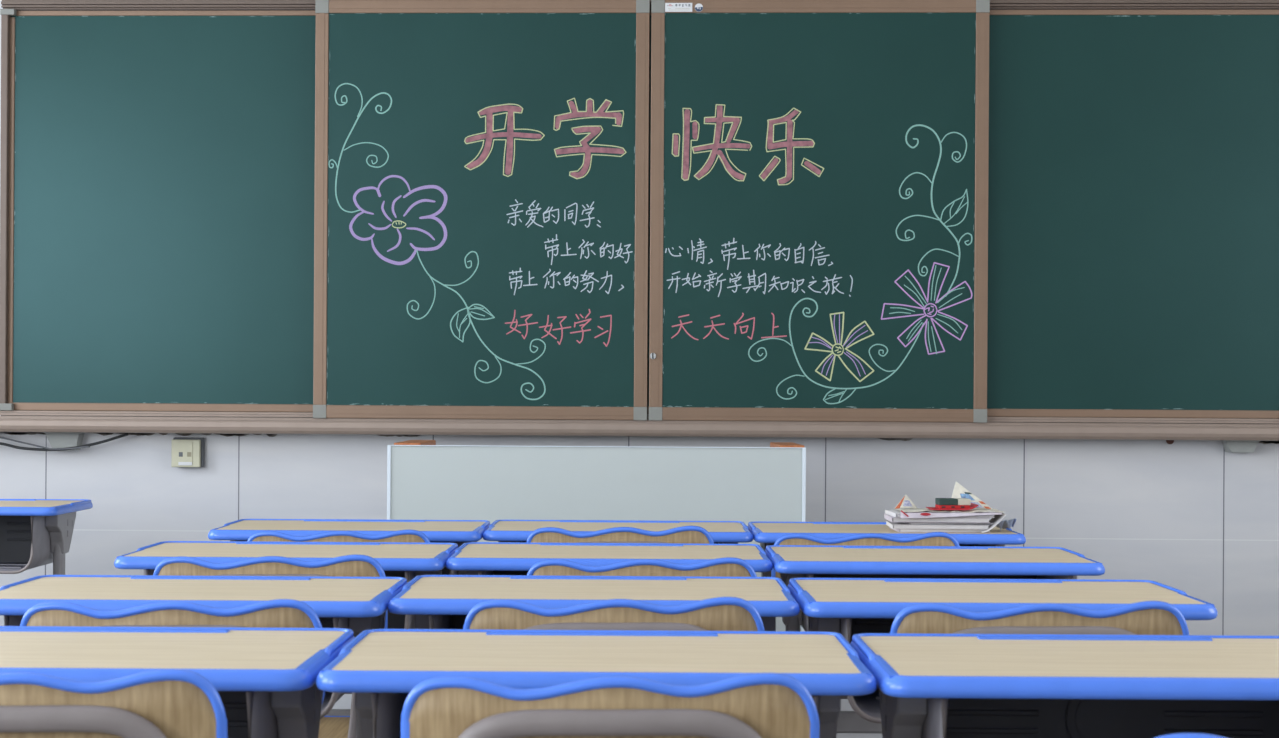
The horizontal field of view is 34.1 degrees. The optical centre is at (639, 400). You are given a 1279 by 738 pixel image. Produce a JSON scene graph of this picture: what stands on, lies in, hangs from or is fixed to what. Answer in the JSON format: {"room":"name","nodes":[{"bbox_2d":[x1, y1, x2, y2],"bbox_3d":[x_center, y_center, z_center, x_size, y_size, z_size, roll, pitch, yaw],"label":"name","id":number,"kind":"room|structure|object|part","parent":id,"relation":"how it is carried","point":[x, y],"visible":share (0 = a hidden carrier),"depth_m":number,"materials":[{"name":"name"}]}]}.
{"room":"school classroom","nodes":[
{"label":"school classroom","id":0,"kind":"room"},
{"bbox_2d":[0,0,1278,737],"bbox_3d":[0.002,-0.591,6.460,7.800,3.250,0.200,0,0,2],"label":"wall","id":1,"kind":"structure","parent":0,"point":[1200,519],"depth_m":6.33,"materials":[{"name":"paint"}]},
{"bbox_2d":[171,437,204,466],"bbox_3d":[-1.386,0.158,6.392,0.095,0.090,0.042,0,0,2],"label":"wall socket","id":2,"kind":"object","parent":1,"relation":"attached to","point":[185,451],"visible":1,"depth_m":6.37,"materials":[{"name":"beige plastic"}]},
{"bbox_2d":[0,0,1278,452],"bbox_3d":[0.008,-0.571,6.292,4.522,1.464,0.136,0,0,2],"label":"chalkboard","id":3,"kind":"object","parent":1,"relation":"attached to","point":[157,157],"visible":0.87,"depth_m":6.26,"materials":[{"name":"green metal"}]},
{"bbox_3d":[-1.939,-0.584,6.394,0.022,1.223,0.080,0,0,2],"label":"frame","id":4,"kind":"part","parent":3,"relation":"part of","materials":[{"name":"beige metal"}]},
{"bbox_2d":[0,437,89,449],"bbox_3d":[-1.906,0.121,6.358,0.464,0.055,0.005,0,0,2],"label":"cable","id":5,"kind":"object","parent":3,"relation":"hanging from","point":[0,437],"visible":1,"depth_m":6.35,"materials":[{"name":"black plastic"}]},
{"bbox_2d":[0,433,127,450],"bbox_3d":[-1.851,0.124,6.365,0.583,0.058,0.008,0,0,2],"label":"cable","id":6,"kind":"object","parent":3,"relation":"attached to","point":[125,434],"visible":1,"depth_m":6.36,"materials":[{"name":"black plastic"}]},
{"bbox_3d":[-0.963,-0.577,6.357,1.941,1.223,0.040,0,0,2],"label":"board frame","id":7,"kind":"part","parent":3,"relation":"part of","materials":[{"name":"brown metal"}]},
{"bbox_2d":[313,0,649,419],"bbox_3d":[-0.477,-0.577,6.289,1.010,1.264,0.036,0,0,2],"label":"chalkboard","id":8,"kind":"object","parent":3,"relation":"on","point":[481,201],"visible":1,"depth_m":6.28,"materials":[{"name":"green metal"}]},
{"bbox_2d":[349,175,446,264],"bbox_3d":[-0.728,-0.546,6.286,0.298,0.272,0.001,0,0,2],"label":"flower","id":9,"kind":"object","parent":8,"relation":"on","point":[394,219],"depth_m":6.29,"materials":[{"name":"purple paint"}]},
{"bbox_2d":[392,220,405,227],"bbox_3d":[-0.726,-0.533,6.286,0.044,0.024,0.001,0,0,2],"label":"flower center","id":10,"kind":"object","parent":8,"relation":"on","point":[395,223],"depth_m":6.29,"materials":[{"name":"yellow paint"}]},
{"bbox_2d":[0,416,1278,440],"bbox_3d":[0.004,0.082,6.292,4.522,0.048,0.136,0,0,2],"label":"chalk tray","id":11,"kind":"object","parent":3,"relation":"on","point":[69,428],"depth_m":6.23,"materials":[{"name":"beige metal"}]},
{"bbox_2d":[649,0,989,422],"bbox_3d":[0.537,-0.571,6.246,1.010,1.264,0.044,0,0,2],"label":"chalkboard","id":12,"kind":"object","parent":3,"relation":"on","point":[819,168],"visible":1,"depth_m":6.24,"materials":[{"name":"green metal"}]},
{"bbox_2d":[832,343,843,355],"bbox_3d":[0.594,-0.154,6.235,0.037,0.038,0.001,0,0,2],"label":"flower center","id":13,"kind":"object","parent":12,"relation":"on","point":[837,348],"depth_m":6.24,"materials":[{"name":"yellow paint"}]},
{"bbox_2d":[804,312,873,381],"bbox_3d":[0.598,-0.162,6.235,0.209,0.210,0.001,0,0,2],"label":"flower","id":14,"kind":"object","parent":12,"relation":"on","point":[839,346],"depth_m":6.24,"materials":[{"name":"yellow paint"}]},
{"bbox_2d":[881,262,971,354],"bbox_3d":[0.858,-0.277,6.225,0.273,0.278,0.001,0,0,2],"label":"flower","id":15,"kind":"object","parent":12,"relation":"on","point":[926,307],"depth_m":6.22,"materials":[{"name":"purple paint"}]},
{"bbox_2d":[923,303,937,316],"bbox_3d":[0.870,-0.271,6.225,0.042,0.043,0.001,0,0,2],"label":"flower center","id":16,"kind":"object","parent":12,"relation":"on","point":[929,309],"depth_m":6.22,"materials":[{"name":"paint"}]},
{"bbox_3d":[0.981,-0.565,6.282,1.941,1.223,0.040,0,0,2],"label":"board frame","id":17,"kind":"part","parent":3,"relation":"part of","materials":[{"name":"brown metal"}]},
{"bbox_2d":[0,432,1278,443],"bbox_3d":[-0.018,0.112,6.360,3.947,0.012,0.001,0,0,2],"label":"cable","id":18,"kind":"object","parent":1,"relation":"attached to","point":[9,433],"depth_m":6.41,"materials":[{"name":"black plastic"}]},
{"bbox_3d":[-0.196,1.133,1.586,7.800,0.200,9.955,0,0,2],"label":"floor","id":19,"kind":"structure","parent":0,"visible":0},
{"bbox_2d":[0,499,92,574],"bbox_3d":[-1.831,0.648,5.640,0.600,0.749,0.442,0,0,0],"label":"school desk","id":20,"kind":"object","parent":19,"relation":"on","point":[34,533],"visible":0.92,"depth_m":5.64,"materials":[{"name":"grey paint"}]},
{"bbox_2d":[0,516,52,573],"bbox_3d":[-1.828,0.377,5.620,0.487,0.152,0.337,0,0,2],"label":"tray","id":21,"kind":"object","parent":20,"relation":"on","point":[26,542],"depth_m":5.77,"materials":[{"name":"beige paint"}]},
{"bbox_3d":[-1.576,0.513,5.655,0.026,0.423,0.046,0,0,0],"label":"leg","id":22,"kind":"part","parent":20,"relation":"part of","materials":[{"name":"grey paint"}]},
{"bbox_2d":[0,669,226,737],"bbox_3d":[-0.598,0.642,2.166,0.401,0.776,0.416,0,0,0],"label":"chair","id":23,"kind":"object","parent":19,"relation":"on","point":[163,703],"visible":1,"depth_m":1.98,"materials":[{"name":"laminate"}]},
{"bbox_2d":[20,599,324,702],"bbox_3d":[-0.617,0.644,2.908,0.401,0.772,0.416,0,0,0],"label":"chair","id":24,"kind":"object","parent":19,"relation":"on","point":[278,613],"visible":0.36,"depth_m":2.72,"materials":[{"name":"beige paint"}]},
{"bbox_3d":[-0.615,0.348,2.733,0.385,0.165,0.040,0,0,0],"label":"backrest","id":25,"kind":"part","parent":24,"relation":"part of","materials":[{"name":"laminate"}]},
{"bbox_2d":[0,626,354,737],"bbox_3d":[-0.652,0.655,2.395,0.600,0.749,0.442,0,0,0],"label":"school desk","id":26,"kind":"object","parent":19,"relation":"on","point":[264,679],"visible":0.56,"depth_m":2.37,"materials":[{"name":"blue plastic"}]},
{"bbox_2d":[217,691,277,737],"bbox_3d":[-0.649,0.384,2.376,0.487,0.152,0.337,0,0,2],"label":"tray","id":27,"kind":"object","parent":26,"relation":"on","point":[249,714],"depth_m":2.35,"materials":[{"name":"grey"}]},
{"bbox_2d":[0,575,406,737],"bbox_3d":[-0.671,0.655,3.149,0.600,0.749,0.442,0,0,0],"label":"school desk","id":28,"kind":"object","parent":19,"relation":"on","point":[357,604],"visible":0.34,"depth_m":3.10,"materials":[{"name":"grey paint"}]},
{"bbox_2d":[4,615,347,718],"bbox_3d":[-0.667,0.384,3.130,0.487,0.152,0.337,0,0,2],"label":"tray","id":29,"kind":"object","parent":28,"relation":"on","point":[327,621],"depth_m":3.01,"materials":[{"name":"beige wood"}]},
{"bbox_3d":[-0.416,0.520,3.164,0.026,0.423,0.046,0,0,0],"label":"leg","id":30,"kind":"part","parent":28,"relation":"part of","materials":[{"name":"grey paint"}]},
{"bbox_2d":[153,555,387,737],"bbox_3d":[-0.633,0.645,3.725,0.401,0.770,0.416,0,0,0],"label":"chair","id":31,"kind":"object","parent":19,"relation":"on","point":[347,565],"visible":0.3,"depth_m":3.54,"materials":[{"name":"beige paint"}]},
{"bbox_3d":[-0.631,0.349,3.550,0.385,0.165,0.040,0,0,0],"label":"backrest","id":32,"kind":"part","parent":31,"relation":"part of","materials":[{"name":"laminate"}]},
{"bbox_3d":[-0.633,0.599,3.745,0.324,0.012,0.343,0,0,0],"label":"seat","id":33,"kind":"part","parent":31,"relation":"part of","materials":[{"name":"laminate"}]},
{"bbox_2d":[114,541,457,628],"bbox_3d":[-0.660,0.655,3.960,0.600,0.749,0.442,0,0,0],"label":"school desk","id":34,"kind":"object","parent":19,"relation":"on","point":[408,560],"visible":0.3,"depth_m":3.92,"materials":[{"name":"grey paint"}]},
{"bbox_2d":[248,530,429,693],"bbox_3d":[-0.642,0.651,4.609,0.401,0.758,0.416,0,0,0],"label":"chair","id":35,"kind":"object","parent":19,"relation":"on","point":[416,536],"visible":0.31,"depth_m":4.42,"materials":[{"name":"beige paint"}]},
{"bbox_3d":[-0.640,0.360,4.434,0.385,0.162,0.040,0,0,0],"label":"backrest","id":36,"kind":"part","parent":35,"relation":"part of","materials":[{"name":"plastic"}]},
{"bbox_2d":[208,519,489,715],"bbox_3d":[-0.652,0.655,4.746,0.600,0.749,0.442,0,0,0],"label":"school desk","id":37,"kind":"object","parent":19,"relation":"on","point":[460,532],"visible":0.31,"depth_m":4.69,"materials":[{"name":"grey paint"}]},
{"bbox_2d":[388,575,799,630],"bbox_3d":[-0.069,0.659,3.194,0.600,0.749,0.442,0,0,0],"label":"school desk","id":38,"kind":"object","parent":19,"relation":"on","point":[435,601],"visible":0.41,"depth_m":3.15,"materials":[{"name":"grey paint"}]},
{"bbox_2d":[429,615,466,628],"bbox_3d":[-0.066,0.388,3.175,0.487,0.152,0.337,0,0,2],"label":"tray","id":39,"kind":"object","parent":38,"relation":"on","point":[435,621],"depth_m":3.24,"materials":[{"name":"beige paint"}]},
{"bbox_2d":[387,440,805,630],"bbox_3d":[-0.115,0.575,5.804,1.118,0.917,0.515,0,0,0],"label":"lectern","id":40,"kind":"object","parent":19,"relation":"on","point":[426,480],"visible":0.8,"depth_m":5.55,"materials":[{"name":"grey laminate"}]},
{"bbox_3d":[-0.627,0.132,5.835,0.074,0.037,0.410,0,0,0],"label":"armrest","id":41,"kind":"part","parent":40,"relation":"part of","materials":[{"name":"orange wood"}]},
{"bbox_3d":[0.412,0.138,5.835,0.068,0.037,0.410,0,0,0],"label":"armrest","id":42,"kind":"part","parent":40,"relation":"part of","materials":[{"name":"orange wood"}]},
{"bbox_2d":[316,629,876,737],"bbox_3d":[-0.048,0.659,2.390,0.600,0.749,0.442,0,0,0],"label":"school desk","id":43,"kind":"object","parent":19,"relation":"on","point":[381,667],"visible":0.58,"depth_m":2.33,"materials":[{"name":"grey paint"}]},
{"bbox_2d":[371,693,820,737],"bbox_3d":[-0.045,0.388,2.371,0.487,0.152,0.337,0,0,2],"label":"tray","id":44,"kind":"object","parent":43,"relation":"on","point":[386,708],"depth_m":2.31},
{"bbox_2d":[446,542,772,574],"bbox_3d":[-0.058,0.659,3.980,0.600,0.749,0.442,0,0,0],"label":"school desk","id":45,"kind":"object","parent":19,"relation":"on","point":[475,558],"visible":0.27,"depth_m":3.92,"materials":[{"name":"grey paint"}]},
{"bbox_2d":[478,571,527,574],"bbox_3d":[-0.055,0.388,3.961,0.487,0.152,0.337,0,0,2],"label":"tray","id":46,"kind":"object","parent":45,"relation":"on","point":[479,572],"depth_m":4.12,"materials":[{"name":"beige paint"}]},
{"bbox_2d":[401,673,818,737],"bbox_3d":[-0.030,0.646,2.166,0.401,0.776,0.416,0,0,0],"label":"chair","id":47,"kind":"object","parent":19,"relation":"on","point":[756,705],"visible":1,"depth_m":1.98,"materials":[{"name":"beige paint"}]},
{"bbox_2d":[463,597,764,630],"bbox_3d":[-0.036,0.646,2.936,0.401,0.776,0.416,0,0,0],"label":"chair","id":48,"kind":"object","parent":19,"relation":"on","point":[718,613],"visible":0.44,"depth_m":2.75,"materials":[{"name":"beige paint"}]},
{"bbox_2d":[483,520,752,543],"bbox_3d":[-0.050,0.659,4.776,0.600,0.749,0.442,0,0,0],"label":"school desk","id":49,"kind":"object","parent":19,"relation":"on","point":[721,532],"visible":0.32,"depth_m":4.76,"materials":[{"name":"grey paint"}]},
{"bbox_2d":[510,541,725,543],"bbox_3d":[-0.047,0.388,4.757,0.487,0.152,0.337,0,0,2],"label":"tray","id":50,"kind":"object","parent":49,"relation":"on","point":[715,542],"depth_m":4.60,"materials":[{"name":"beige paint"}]},
{"bbox_2d":[526,526,713,543],"bbox_3d":[-0.043,0.648,4.573,0.401,0.772,0.416,0,0,0],"label":"chair","id":51,"kind":"object","parent":19,"relation":"on","point":[684,534],"visible":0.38,"depth_m":4.38,"materials":[{"name":"beige paint"}]},
{"bbox_3d":[-0.041,0.351,4.398,0.385,0.165,0.040,0,0,0],"label":"backrest","id":52,"kind":"part","parent":51,"relation":"part of","materials":[{"name":"laminate"}]},
{"bbox_2d":[527,557,756,576],"bbox_3d":[0.002,0.650,3.741,0.401,0.768,0.416,0,0,0],"label":"chair","id":53,"kind":"object","parent":19,"relation":"on","point":[727,566],"visible":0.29,"depth_m":3.55,"materials":[{"name":"beige paint"}]},
{"bbox_3d":[0.004,0.355,3.566,0.385,0.164,0.040,0,0,0],"label":"backrest","id":54,"kind":"part","parent":53,"relation":"part of","materials":[{"name":"laminate"}]},
{"bbox_2d":[771,532,959,698],"bbox_3d":[0.477,0.656,4.561,0.401,0.763,0.416,0,0,0],"label":"chair","id":55,"kind":"object","parent":19,"relation":"on","point":[932,538],"visible":0.21,"depth_m":4.37,"materials":[{"name":"beige paint"}]},
{"bbox_3d":[0.478,0.363,4.386,0.385,0.163,0.040,0,0,0],"label":"backrest","id":56,"kind":"part","parent":55,"relation":"part of","materials":[{"name":"laminate"}]},
{"bbox_2d":[747,521,1025,732],"bbox_3d":[0.552,0.663,4.766,0.600,0.749,0.442,0,0,0],"label":"school desk","id":57,"kind":"object","parent":19,"relation":"on","point":[764,533],"visible":0.27,"depth_m":4.71,"materials":[{"name":"grey paint"}]},
{"bbox_2d":[890,527,990,532],"bbox_3d":[0.678,0.289,4.708,0.205,0.007,0.150,0,0,-1],"label":"book","id":58,"kind":"object","parent":57,"relation":"on","point":[897,530],"visible":0.56,"depth_m":4.63,"materials":[{"name":"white paper"}]},
{"bbox_2d":[886,521,988,528],"bbox_3d":[0.672,0.280,4.704,0.215,0.009,0.155,0,0,2],"label":"book","id":59,"kind":"object","parent":58,"relation":"on","point":[894,525],"visible":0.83,"depth_m":4.63,"materials":[{"name":"white paper"}]},
{"bbox_2d":[903,521,993,524],"bbox_3d":[0.694,0.273,4.710,0.195,0.005,0.148,0,0,-3],"label":"book","id":60,"kind":"object","parent":59,"relation":"on","point":[991,522],"visible":0.48,"depth_m":4.64,"materials":[{"name":"grey paper"}]},
{"bbox_2d":[884,514,989,522],"bbox_3d":[0.670,0.265,4.702,0.218,0.011,0.155,0,0,1],"label":"book","id":61,"kind":"object","parent":60,"relation":"on","point":[886,516],"visible":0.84,"depth_m":4.63,"materials":[{"name":"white paper"}]},
{"bbox_2d":[885,510,994,517],"bbox_3d":[0.676,0.254,4.700,0.222,0.009,0.158,0,0,-2],"label":"book","id":62,"kind":"object","parent":61,"relation":"on","point":[895,513],"visible":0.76,"depth_m":4.62,"materials":[{"name":"white paper"}]},
{"bbox_2d":[894,482,1002,517],"bbox_3d":[0.695,0.222,4.688,0.235,0.077,0.165,0,0,0],"label":"newspaper","id":63,"kind":"object","parent":62,"relation":"on","point":[959,491],"visible":0.88,"depth_m":4.68,"materials":[{"name":"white paper"}]},
{"bbox_2d":[903,500,912,506],"bbox_3d":[0.609,0.234,4.743,0.024,0.014,0.011,0,0,-17],"label":"picture","id":64,"kind":"object","parent":63,"relation":"on","point":[906,503],"depth_m":4.74,"materials":[{"name":"blue"}]},
{"bbox_2d":[926,503,977,509],"bbox_3d":[0.702,0.237,4.684,0.104,0.012,0.100,0,0,0],"label":"booklet","id":65,"kind":"object","parent":63,"relation":"on","point":[972,505],"visible":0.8,"depth_m":4.64,"materials":[{"name":"red paper"}]},
{"bbox_2d":[935,498,970,508],"bbox_3d":[0.704,0.230,4.680,0.071,0.022,0.047,0,0,-3],"label":"eraser","id":66,"kind":"object","parent":65,"relation":"on","point":[941,503],"visible":1,"depth_m":4.66,"materials":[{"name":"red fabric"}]},
{"bbox_2d":[960,494,974,500],"bbox_3d":[0.748,0.219,4.750,0.035,0.015,0.008,0,0,9],"label":"picture","id":67,"kind":"object","parent":63,"relation":"on","point":[970,496],"depth_m":4.75,"materials":[{"name":"blue"}]},
{"bbox_2d":[959,544,998,546],"bbox_3d":[0.555,0.392,4.747,0.487,0.152,0.337,0,0,2],"label":"tray","id":68,"kind":"object","parent":57,"relation":"on","point":[959,544],"depth_m":4.83,"materials":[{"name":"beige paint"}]},
{"bbox_2d":[981,513,1005,532],"bbox_3d":[0.786,0.272,4.673,0.052,0.044,0.120,0,0,0],"label":"loose sheet","id":69,"kind":"object","parent":57,"relation":"on","point":[998,518],"visible":0.61,"depth_m":4.64,"materials":[{"name":"white paper"}]},
{"bbox_2d":[996,518,1016,529],"bbox_3d":[0.824,0.276,4.692,0.035,0.030,0.085,0,0,0],"label":"plastic sleeve","id":70,"kind":"object","parent":57,"relation":"on","point":[1004,524],"visible":0.93,"depth_m":4.67,"materials":[{"name":"plastic"}]},
{"bbox_2d":[765,545,1104,631],"bbox_3d":[0.544,0.663,3.950,0.600,0.749,0.442,0,0,0],"label":"school desk","id":71,"kind":"object","parent":19,"relation":"on","point":[791,561],"visible":0.38,"depth_m":3.86,"materials":[{"name":"grey paint"}]},
{"bbox_3d":[0.291,0.524,3.965,0.026,0.423,0.046,0,0,0],"label":"leg","id":72,"kind":"part","parent":71,"relation":"part of","materials":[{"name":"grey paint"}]},
{"bbox_2d":[787,578,1217,723],"bbox_3d":[0.536,0.663,3.184,0.600,0.749,0.442,0,0,0],"label":"school desk","id":73,"kind":"object","parent":19,"relation":"on","point":[848,607],"visible":0.38,"depth_m":3.14,"materials":[{"name":"grey paint"}]},
{"bbox_2d":[840,618,894,723],"bbox_3d":[0.539,0.392,3.165,0.487,0.152,0.337,0,0,2],"label":"tray","id":74,"kind":"object","parent":73,"relation":"on","point":[867,707],"depth_m":3.20,"materials":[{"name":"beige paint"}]},
{"bbox_2d":[890,601,1188,634],"bbox_3d":[0.533,0.651,2.959,0.401,0.772,0.416,0,0,0],"label":"chair","id":75,"kind":"object","parent":19,"relation":"on","point":[1145,617],"visible":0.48,"depth_m":2.77,"materials":[{"name":"beige paint"}]},
{"bbox_2d":[850,633,1278,737],"bbox_3d":[0.555,0.663,2.375,0.600,0.749,0.442,0,0,0],"label":"school desk","id":76,"kind":"object","parent":19,"relation":"on","point":[930,685],"visible":1,"depth_m":2.41,"materials":[{"name":"grey paint"}]},
{"bbox_2d":[922,698,1278,737],"bbox_3d":[0.558,0.392,2.356,0.487,0.152,0.337,0,0,2],"label":"tray","id":77,"kind":"object","parent":76,"relation":"on","point":[941,717],"depth_m":2.51,"materials":[{"name":"beige paint"}]},
{"bbox_2d":[1156,733,1225,737],"bbox_3d":[0.595,0.652,1.876,0.401,0.772,0.416,0,0,0],"label":"chair","id":78,"kind":"object","parent":19,"relation":"on","point":[1177,735],"visible":1,"depth_m":1.69,"materials":[{"name":"beige paint"}]}
]}

